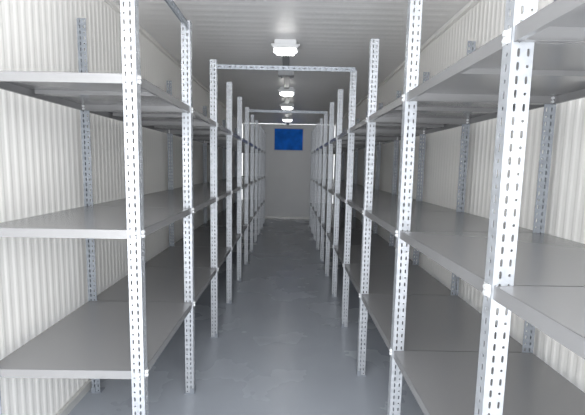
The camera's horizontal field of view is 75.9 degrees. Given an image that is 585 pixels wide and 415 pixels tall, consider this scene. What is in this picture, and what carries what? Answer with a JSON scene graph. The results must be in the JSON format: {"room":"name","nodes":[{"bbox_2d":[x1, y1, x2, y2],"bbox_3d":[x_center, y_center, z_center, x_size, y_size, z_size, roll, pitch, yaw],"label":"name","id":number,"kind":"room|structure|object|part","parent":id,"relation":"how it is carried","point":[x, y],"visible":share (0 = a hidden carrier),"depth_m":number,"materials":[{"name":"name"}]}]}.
{"room":"storage container interior","nodes":[
{"label":"storage container interior","id":0,"kind":"room"},
{"bbox_2d":[0,0,240,414],"bbox_3d":[-1.327,-0.394,4.798,0.082,2.500,10.350,1,6,-1],"label":"wall","id":1,"kind":"structure","parent":0,"point":[43,281],"depth_m":2.02,"materials":[{"name":"white metal"}]},
{"bbox_2d":[56,379,91,414],"bbox_3d":[-1.297,0.824,4.934,0.020,0.050,10.350,1,6,-1],"label":"baseboard","id":2,"kind":"structure","parent":1,"relation":"attached to","point":[86,387],"depth_m":2.19,"materials":[{"name":"silver metal"}]},
{"bbox_2d":[104,0,243,123],"bbox_3d":[-1.245,-1.621,4.664,0.030,0.030,10.350,1,6,-1],"label":"trim","id":3,"kind":"structure","parent":1,"relation":"attached to","point":[112,3],"depth_m":3.46,"materials":[{"name":"white metal"}]},
{"bbox_2d":[68,218,423,414],"bbox_3d":[-0.095,0.927,4.896,2.585,0.100,10.630,1,6,-1],"label":"floor","id":4,"kind":"structure","parent":0,"point":[281,347],"depth_m":2.86,"materials":[{"name":"grey concrete"}]},
{"bbox_2d":[0,0,354,414],"bbox_3d":[-0.405,-0.276,5.251,1.682,2.200,7.706,1,6,-1],"label":"shelving rack","id":5,"kind":"object","parent":4,"relation":"on","point":[121,331],"visible":1,"depth_m":2.07,"materials":[{"name":"metal"}]},
{"bbox_3d":[-1.180,0.129,1.450,0.061,2.200,0.051,1,6,-1],"label":"post","id":6,"kind":"part","parent":5,"relation":"part of","materials":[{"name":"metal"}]},
{"bbox_3d":[-1.187,0.045,2.210,0.061,2.200,0.051,1,6,-1],"label":"post","id":7,"kind":"part","parent":5,"relation":"part of","materials":[{"name":"metal"}]},
{"bbox_3d":[-0.886,-0.519,1.748,0.616,0.035,0.759,1,6,-1],"label":"shelf","id":8,"kind":"part","parent":5,"relation":"part of","materials":[{"name":"grey metal"}]},
{"bbox_3d":[-0.897,0.057,1.811,0.616,0.035,0.759,1,6,-1],"label":"shelf","id":9,"kind":"part","parent":5,"relation":"part of","materials":[{"name":"grey metal"}]},
{"bbox_3d":[-0.908,0.624,1.874,0.616,0.035,0.759,1,6,-1],"label":"shelf","id":10,"kind":"part","parent":5,"relation":"part of","materials":[{"name":"grey metal"}]},
{"bbox_3d":[-0.609,0.140,1.456,0.061,2.200,0.051,1,6,-1],"label":"post","id":11,"kind":"part","parent":5,"relation":"part of","materials":[{"name":"metal"}]},
{"bbox_3d":[-1.194,-0.039,2.970,0.061,2.200,0.051,1,6,-1],"label":"post","id":12,"kind":"part","parent":5,"relation":"part of","materials":[{"name":"metal"}]},
{"bbox_3d":[-0.893,-0.603,2.508,0.616,0.035,0.759,1,6,-1],"label":"shelf","id":13,"kind":"part","parent":5,"relation":"part of","materials":[{"name":"grey metal"}]},
{"bbox_3d":[-0.904,-0.027,2.572,0.616,0.035,0.759,1,6,-1],"label":"shelf","id":14,"kind":"part","parent":5,"relation":"part of","materials":[{"name":"grey metal"}]},
{"bbox_3d":[-0.915,0.539,2.634,0.616,0.035,0.759,1,6,-1],"label":"shelf","id":15,"kind":"part","parent":5,"relation":"part of","materials":[{"name":"grey metal"}]},
{"bbox_3d":[-1.201,-0.123,3.730,0.061,2.200,0.051,1,6,-1],"label":"post","id":16,"kind":"part","parent":5,"relation":"part of","materials":[{"name":"metal"}]},
{"bbox_3d":[-0.594,-0.966,1.721,0.040,0.040,0.845,1,6,-1],"label":"rail","id":17,"kind":"part","parent":5,"relation":"part of","materials":[{"name":"metal"}]},
{"bbox_3d":[-0.900,-0.688,3.268,0.616,0.035,0.759,1,6,-1],"label":"shelf","id":18,"kind":"part","parent":5,"relation":"part of","materials":[{"name":"grey metal"}]},
{"bbox_3d":[-0.911,-0.111,3.332,0.616,0.035,0.759,1,6,-1],"label":"shelf","id":19,"kind":"part","parent":5,"relation":"part of","materials":[{"name":"grey metal"}]},
{"bbox_3d":[-0.922,0.455,3.395,0.616,0.035,0.759,1,6,-1],"label":"shelf","id":20,"kind":"part","parent":5,"relation":"part of","materials":[{"name":"grey metal"}]},
{"bbox_3d":[-0.616,0.055,2.216,0.061,2.200,0.051,1,6,-1],"label":"post","id":21,"kind":"part","parent":5,"relation":"part of","materials":[{"name":"metal"}]},
{"bbox_3d":[-1.216,-0.291,5.251,0.061,2.200,0.051,1,6,-1],"label":"post","id":22,"kind":"part","parent":5,"relation":"part of","materials":[{"name":"metal"}]},
{"bbox_3d":[-0.919,-0.195,4.092,0.616,0.035,0.759,1,6,-1],"label":"shelf","id":23,"kind":"part","parent":5,"relation":"part of","materials":[{"name":"grey metal"}]},
{"bbox_3d":[-0.907,-0.772,4.029,0.616,0.035,0.759,1,6,-1],"label":"shelf","id":24,"kind":"part","parent":5,"relation":"part of","materials":[{"name":"grey metal"}]},
{"bbox_3d":[-0.929,0.371,4.155,0.616,0.035,0.759,1,6,-1],"label":"shelf","id":25,"kind":"part","parent":5,"relation":"part of","materials":[{"name":"grey metal"}]},
{"bbox_3d":[-1.223,-0.375,6.011,0.061,2.200,0.051,1,6,-1],"label":"post","id":26,"kind":"part","parent":5,"relation":"part of","materials":[{"name":"metal"}]},
{"bbox_3d":[-0.623,-0.029,2.977,0.061,2.200,0.051,1,6,-1],"label":"post","id":27,"kind":"part","parent":5,"relation":"part of","materials":[{"name":"metal"}]},
{"bbox_3d":[-0.915,-0.856,4.789,0.616,0.035,0.759,1,6,-1],"label":"shelf","id":28,"kind":"part","parent":5,"relation":"part of","materials":[{"name":"grey metal"}]},
{"bbox_3d":[-0.926,-0.279,4.853,0.616,0.035,0.759,1,6,-1],"label":"shelf","id":29,"kind":"part","parent":5,"relation":"part of","materials":[{"name":"grey metal"}]},
{"bbox_3d":[-0.937,0.287,4.915,0.616,0.035,0.759,1,6,-1],"label":"shelf","id":30,"kind":"part","parent":5,"relation":"part of","materials":[{"name":"grey metal"}]},
{"bbox_3d":[-1.230,-0.459,6.772,0.061,2.200,0.051,1,6,-1],"label":"post","id":31,"kind":"part","parent":5,"relation":"part of","materials":[{"name":"metal"}]},
{"bbox_3d":[-0.630,-0.113,3.737,0.061,2.200,0.051,1,6,-1],"label":"post","id":32,"kind":"part","parent":5,"relation":"part of","materials":[{"name":"metal"}]},
{"bbox_3d":[-0.922,-0.940,5.549,0.616,0.035,0.759,1,6,-1],"label":"shelf","id":33,"kind":"part","parent":5,"relation":"part of","materials":[{"name":"grey metal"}]},
{"bbox_3d":[-0.933,-0.363,5.613,0.616,0.035,0.759,1,6,-1],"label":"shelf","id":34,"kind":"part","parent":5,"relation":"part of","materials":[{"name":"grey metal"}]},
{"bbox_3d":[-0.944,0.203,5.676,0.616,0.035,0.759,1,6,-1],"label":"shelf","id":35,"kind":"part","parent":5,"relation":"part of","materials":[{"name":"grey metal"}]},
{"bbox_3d":[-1.244,-0.628,8.292,0.061,2.200,0.051,1,6,-1],"label":"post","id":36,"kind":"part","parent":5,"relation":"part of","materials":[{"name":"metal"}]},
{"bbox_3d":[-0.929,-1.024,6.310,0.616,0.035,0.759,1,6,-1],"label":"shelf","id":37,"kind":"part","parent":5,"relation":"part of","materials":[{"name":"grey metal"}]},
{"bbox_3d":[-0.940,-0.448,6.373,0.616,0.035,0.759,1,6,-1],"label":"shelf","id":38,"kind":"part","parent":5,"relation":"part of","materials":[{"name":"grey metal"}]},
{"bbox_3d":[-0.951,0.119,6.436,0.616,0.035,0.759,1,6,-1],"label":"shelf","id":39,"kind":"part","parent":5,"relation":"part of","materials":[{"name":"grey metal"}]},
{"bbox_3d":[-0.638,-0.197,4.497,0.061,2.200,0.051,1,6,-1],"label":"post","id":40,"kind":"part","parent":5,"relation":"part of","materials":[{"name":"metal"}]},
{"bbox_3d":[-0.958,0.035,7.196,0.616,0.035,0.759,1,6,-1],"label":"shelf","id":41,"kind":"part","parent":5,"relation":"part of","materials":[{"name":"grey metal"}]},
{"bbox_3d":[-0.645,-0.281,5.258,0.061,2.200,0.051,1,6,-1],"label":"post","id":42,"kind":"part","parent":5,"relation":"part of","materials":[{"name":"metal"}]},
{"bbox_3d":[-0.965,-0.049,7.957,0.616,0.035,0.759,1,6,-1],"label":"shelf","id":43,"kind":"part","parent":5,"relation":"part of","materials":[{"name":"grey metal"}]},
{"bbox_3d":[-0.652,-0.365,6.018,0.061,2.200,0.051,1,6,-1],"label":"post","id":44,"kind":"part","parent":5,"relation":"part of","materials":[{"name":"metal"}]},
{"bbox_3d":[-0.973,-0.133,8.717,0.616,0.035,0.759,1,6,-1],"label":"shelf","id":45,"kind":"part","parent":5,"relation":"part of","materials":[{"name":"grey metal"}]},
{"bbox_3d":[-0.659,-0.449,6.778,0.061,2.200,0.051,1,6,-1],"label":"post","id":46,"kind":"part","parent":5,"relation":"part of","materials":[{"name":"metal"}]},
{"bbox_3d":[-0.666,-0.533,7.539,0.061,2.200,0.051,1,6,-1],"label":"post","id":47,"kind":"part","parent":5,"relation":"part of","materials":[{"name":"metal"}]},
{"bbox_3d":[-0.674,-0.617,8.299,0.061,2.200,0.051,1,6,-1],"label":"post","id":48,"kind":"part","parent":5,"relation":"part of","materials":[{"name":"metal"}]},
{"bbox_3d":[-0.680,-0.698,9.024,0.061,2.200,0.051,1,6,-1],"label":"post","id":49,"kind":"part","parent":5,"relation":"part of","materials":[{"name":"metal"}]},
{"bbox_2d":[309,0,584,414],"bbox_3d":[0.768,-0.155,4.365,0.662,2.200,8.516,1,6,-1],"label":"shelving rack","id":50,"kind":"object","parent":4,"relation":"on","point":[453,357],"visible":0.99,"depth_m":1.57,"materials":[{"name":"metal"}]},
{"bbox_3d":[0.433,-0.623,8.540,0.061,2.200,0.051,1,6,-1],"label":"post","id":51,"kind":"part","parent":50,"relation":"part of","materials":[{"name":"metal"}]},
{"bbox_3d":[0.440,-0.542,7.810,0.061,2.200,0.051,1,6,-1],"label":"post","id":52,"kind":"part","parent":50,"relation":"part of","materials":[{"name":"metal"}]},
{"bbox_3d":[0.447,-0.457,7.044,0.061,2.200,0.051,1,6,-1],"label":"post","id":53,"kind":"part","parent":50,"relation":"part of","materials":[{"name":"metal"}]},
{"bbox_3d":[0.454,-0.373,6.279,0.061,2.200,0.051,1,6,-1],"label":"post","id":54,"kind":"part","parent":50,"relation":"part of","materials":[{"name":"metal"}]},
{"bbox_3d":[0.462,-0.288,5.514,0.061,2.200,0.051,1,6,-1],"label":"post","id":55,"kind":"part","parent":50,"relation":"part of","materials":[{"name":"metal"}]},
{"bbox_3d":[0.724,-0.038,8.238,0.641,0.035,0.764,1,6,-1],"label":"shelf","id":56,"kind":"part","parent":50,"relation":"part of","materials":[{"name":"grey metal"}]},
{"bbox_3d":[0.731,0.047,7.473,0.641,0.035,0.764,1,6,-1],"label":"shelf","id":57,"kind":"part","parent":50,"relation":"part of","materials":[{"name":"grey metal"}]},
{"bbox_3d":[0.469,-0.203,4.748,0.061,2.200,0.051,1,6,-1],"label":"post","id":58,"kind":"part","parent":50,"relation":"part of","materials":[{"name":"metal"}]},
{"bbox_3d":[0.739,0.132,6.707,0.641,0.035,0.764,1,6,-1],"label":"shelf","id":59,"kind":"part","parent":50,"relation":"part of","materials":[{"name":"grey metal"}]},
{"bbox_3d":[0.749,-0.425,6.646,0.641,0.035,0.764,1,6,-1],"label":"shelf","id":60,"kind":"part","parent":50,"relation":"part of","materials":[{"name":"grey metal"}]},
{"bbox_3d":[0.761,-1.016,6.581,0.641,0.035,0.764,1,6,-1],"label":"shelf","id":61,"kind":"part","parent":50,"relation":"part of","materials":[{"name":"grey metal"}]},
{"bbox_3d":[0.476,-0.119,3.983,0.061,2.200,0.051,1,6,-1],"label":"post","id":62,"kind":"part","parent":50,"relation":"part of","materials":[{"name":"metal"}]},
{"bbox_3d":[0.756,-0.340,5.881,0.641,0.035,0.764,1,6,-1],"label":"shelf","id":63,"kind":"part","parent":50,"relation":"part of","materials":[{"name":"grey metal"}]},
{"bbox_3d":[0.746,0.216,5.942,0.641,0.035,0.764,1,6,-1],"label":"shelf","id":64,"kind":"part","parent":50,"relation":"part of","materials":[{"name":"grey metal"}]},
{"bbox_3d":[0.768,-0.932,5.815,0.641,0.035,0.764,1,6,-1],"label":"shelf","id":65,"kind":"part","parent":50,"relation":"part of","materials":[{"name":"grey metal"}]},
{"bbox_3d":[1.036,-0.531,7.817,0.061,2.200,0.051,1,6,-1],"label":"post","id":66,"kind":"part","parent":50,"relation":"part of","materials":[{"name":"metal"}]},
{"bbox_3d":[0.753,0.301,5.177,0.641,0.035,0.764,1,6,-1],"label":"shelf","id":67,"kind":"part","parent":50,"relation":"part of","materials":[{"name":"grey metal"}]},
{"bbox_3d":[0.764,-0.256,5.115,0.641,0.035,0.764,1,6,-1],"label":"shelf","id":68,"kind":"part","parent":50,"relation":"part of","materials":[{"name":"grey metal"}]},
{"bbox_3d":[0.483,-0.034,3.218,0.061,2.200,0.051,1,6,-1],"label":"post","id":69,"kind":"part","parent":50,"relation":"part of","materials":[{"name":"metal"}]},
{"bbox_3d":[0.775,-0.847,5.050,0.641,0.035,0.764,1,6,-1],"label":"shelf","id":70,"kind":"part","parent":50,"relation":"part of","materials":[{"name":"grey metal"}]},
{"bbox_3d":[1.050,-0.362,6.286,0.061,2.200,0.051,1,6,-1],"label":"post","id":71,"kind":"part","parent":50,"relation":"part of","materials":[{"name":"metal"}]},
{"bbox_3d":[0.760,0.385,4.412,0.641,0.035,0.764,1,6,-1],"label":"shelf","id":72,"kind":"part","parent":50,"relation":"part of","materials":[{"name":"grey metal"}]},
{"bbox_3d":[0.771,-0.171,4.350,0.641,0.035,0.764,1,6,-1],"label":"shelf","id":73,"kind":"part","parent":50,"relation":"part of","materials":[{"name":"grey metal"}]},
{"bbox_3d":[0.782,-0.762,4.285,0.641,0.035,0.764,1,6,-1],"label":"shelf","id":74,"kind":"part","parent":50,"relation":"part of","materials":[{"name":"grey metal"}]},
{"bbox_3d":[1.058,-0.277,5.521,0.061,2.200,0.051,1,6,-1],"label":"post","id":75,"kind":"part","parent":50,"relation":"part of","materials":[{"name":"metal"}]},
{"bbox_3d":[0.491,0.051,2.453,0.061,2.200,0.051,1,6,-1],"label":"post","id":76,"kind":"part","parent":50,"relation":"part of","materials":[{"name":"metal"}]},
{"bbox_3d":[0.767,0.470,3.646,0.641,0.035,0.764,1,6,-1],"label":"shelf","id":77,"kind":"part","parent":50,"relation":"part of","materials":[{"name":"grey metal"}]},
{"bbox_3d":[0.778,-0.086,3.585,0.641,0.035,0.764,1,6,-1],"label":"shelf","id":78,"kind":"part","parent":50,"relation":"part of","materials":[{"name":"grey metal"}]},
{"bbox_3d":[1.065,-0.193,4.755,0.061,2.200,0.051,1,6,-1],"label":"post","id":79,"kind":"part","parent":50,"relation":"part of","materials":[{"name":"metal"}]},
{"bbox_3d":[0.789,-0.678,3.519,0.641,0.035,0.764,1,6,-1],"label":"shelf","id":80,"kind":"part","parent":50,"relation":"part of","materials":[{"name":"grey metal"}]},
{"bbox_3d":[1.072,-0.108,3.990,0.061,2.200,0.051,1,6,-1],"label":"post","id":81,"kind":"part","parent":50,"relation":"part of","materials":[{"name":"metal"}]},
{"bbox_3d":[0.775,0.555,2.881,0.641,0.035,0.764,1,6,-1],"label":"shelf","id":82,"kind":"part","parent":50,"relation":"part of","materials":[{"name":"grey metal"}]},
{"bbox_3d":[0.785,-0.002,2.819,0.641,0.035,0.764,1,6,-1],"label":"shelf","id":83,"kind":"part","parent":50,"relation":"part of","materials":[{"name":"grey metal"}]},
{"bbox_3d":[0.498,0.135,1.687,0.061,2.200,0.051,1,6,-1],"label":"post","id":84,"kind":"part","parent":50,"relation":"part of","materials":[{"name":"metal"}]},
{"bbox_3d":[0.797,-0.593,2.754,0.641,0.035,0.764,1,6,-1],"label":"shelf","id":85,"kind":"part","parent":50,"relation":"part of","materials":[{"name":"grey metal"}]},
{"bbox_3d":[1.079,-0.023,3.225,0.061,2.200,0.051,1,6,-1],"label":"post","id":86,"kind":"part","parent":50,"relation":"part of","materials":[{"name":"metal"}]},
{"bbox_3d":[0.782,0.639,2.116,0.641,0.035,0.764,1,6,-1],"label":"shelf","id":87,"kind":"part","parent":50,"relation":"part of","materials":[{"name":"grey metal"}]},
{"bbox_3d":[0.793,0.083,2.054,0.641,0.035,0.764,1,6,-1],"label":"shelf","id":88,"kind":"part","parent":50,"relation":"part of","materials":[{"name":"grey metal"}]},
{"bbox_3d":[0.804,-0.508,1.989,0.641,0.035,0.764,1,6,-1],"label":"shelf","id":89,"kind":"part","parent":50,"relation":"part of","materials":[{"name":"grey metal"}]},
{"bbox_3d":[1.087,0.061,2.459,0.061,2.200,0.051,1,6,-1],"label":"post","id":90,"kind":"part","parent":50,"relation":"part of","materials":[{"name":"metal"}]},
{"bbox_3d":[0.789,0.724,1.350,0.641,0.035,0.764,1,6,-1],"label":"shelf","id":91,"kind":"part","parent":50,"relation":"part of","materials":[{"name":"grey metal"}]},
{"bbox_3d":[0.800,0.168,1.289,0.641,0.035,0.764,1,6,-1],"label":"shelf","id":92,"kind":"part","parent":50,"relation":"part of","materials":[{"name":"grey metal"}]},
{"bbox_3d":[0.811,-0.424,1.224,0.641,0.035,0.764,1,6,-1],"label":"shelf","id":93,"kind":"part","parent":50,"relation":"part of","materials":[{"name":"grey metal"}]},
{"bbox_3d":[0.505,0.220,0.922,0.061,2.200,0.051,1,6,-1],"label":"post","id":94,"kind":"part","parent":50,"relation":"part of","materials":[{"name":"metal"}]},
{"bbox_3d":[0.807,0.252,0.523,0.641,0.035,0.764,1,6,-1],"label":"shelf","id":95,"kind":"part","parent":50,"relation":"part of","materials":[{"name":"grey metal"}]},
{"bbox_3d":[1.094,0.146,1.694,0.061,2.200,0.051,1,6,-1],"label":"post","id":96,"kind":"part","parent":50,"relation":"part of","materials":[{"name":"metal"}]},
{"bbox_3d":[0.819,-0.339,0.458,0.641,0.035,0.764,1,6,-1],"label":"shelf","id":97,"kind":"part","parent":50,"relation":"part of","materials":[{"name":"grey metal"}]},
{"bbox_2d":[242,123,334,216],"bbox_3d":[-0.120,-0.945,9.998,2.425,2.500,0.082,1,6,-1],"label":"wall","id":98,"kind":"structure","parent":0,"point":[287,173],"depth_m":9.96,"materials":[{"name":"white metal"}]},
{"bbox_2d":[257,216,308,218],"bbox_3d":[-0.143,0.273,10.080,2.385,0.060,0.020,1,6,-1],"label":"baseboard","id":99,"kind":"structure","parent":98,"relation":"attached to","point":[270,217],"depth_m":10.07,"materials":[{"name":"silver metal"}]},
{"bbox_2d":[274,129,302,149],"bbox_3d":[-0.101,-1.783,9.842,0.760,0.570,0.018,1,6,-1],"label":"sign","id":100,"kind":"object","parent":98,"relation":"attached to","point":[285,139],"visible":1,"depth_m":9.83,"materials":[{"name":"blue plastic"}]},
{"bbox_2d":[274,128,303,150],"bbox_3d":[-0.101,-1.783,9.843,0.780,0.590,0.040,1,6,-1],"label":"frame","id":101,"kind":"object","parent":98,"relation":"attached to","point":[274,128],"visible":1,"depth_m":9.81,"materials":[{"name":"white"}]},
{"bbox_2d":[114,0,470,124],"bbox_3d":[-0.046,-1.656,4.671,2.425,0.081,10.350,1,6,-1],"label":"ceiling","id":102,"kind":"structure","parent":0,"point":[329,33],"depth_m":3.27,"materials":[{"name":"grey metal"}]},
{"bbox_2d":[282,55,288,124],"bbox_3d":[-0.093,-1.814,6.615,0.070,0.030,6.400,1,6,-1],"label":"conduit","id":103,"kind":"object","parent":102,"relation":"attached to","point":[285,60],"depth_m":4.73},
{"bbox_2d":[271,39,299,56],"bbox_3d":[-0.063,-1.407,3.315,0.250,0.114,0.170,1,6,-1],"label":"ceiling lamp","id":104,"kind":"object","parent":102,"relation":"attached to","point":[289,47],"depth_m":3.25,"materials":[{"name":"white plastic"}]},
{"bbox_2d":[278,68,293,78],"bbox_3d":[-0.071,-1.518,4.258,0.180,0.100,0.120,1,6,-1],"label":"junction box","id":105,"kind":"object","parent":102,"relation":"attached to","point":[281,74],"visible":0.9,"depth_m":4.20,"materials":[{"name":"grey plastic"}]},
{"bbox_2d":[278,86,295,96],"bbox_3d":[-0.081,-1.621,5.253,0.250,0.114,0.170,1,6,-1],"label":"ceiling lamp","id":106,"kind":"object","parent":102,"relation":"attached to","point":[284,92],"depth_m":5.19,"materials":[{"name":"white plastic"}]},
{"bbox_2d":[280,102,293,109],"bbox_3d":[-0.093,-1.764,6.545,0.250,0.114,0.170,1,6,-1],"label":"ceiling lamp","id":107,"kind":"object","parent":102,"relation":"attached to","point":[284,106],"depth_m":6.47,"materials":[{"name":"white plastic"}]},
{"bbox_2d":[282,116,292,121],"bbox_3d":[-0.110,-1.962,8.334,0.250,0.114,0.170,1,6,-1],"label":"ceiling lamp","id":108,"kind":"object","parent":102,"relation":"attached to","point":[290,118],"depth_m":8.26,"materials":[{"name":"white plastic"}]},
{"bbox_2d":[333,0,584,392],"bbox_3d":[1.185,-0.349,4.827,0.082,2.500,10.350,1,6,-1],"label":"wall","id":109,"kind":"structure","parent":0,"point":[565,211],"depth_m":2.30,"materials":[{"name":"white metal"}]},
{"bbox_2d":[334,0,480,125],"bbox_3d":[1.150,-1.578,4.691,0.030,0.030,10.350,1,6,-1],"label":"trim","id":110,"kind":"structure","parent":109,"relation":"attached to","point":[472,3],"depth_m":3.02,"materials":[{"name":"white metal"}]}
]}

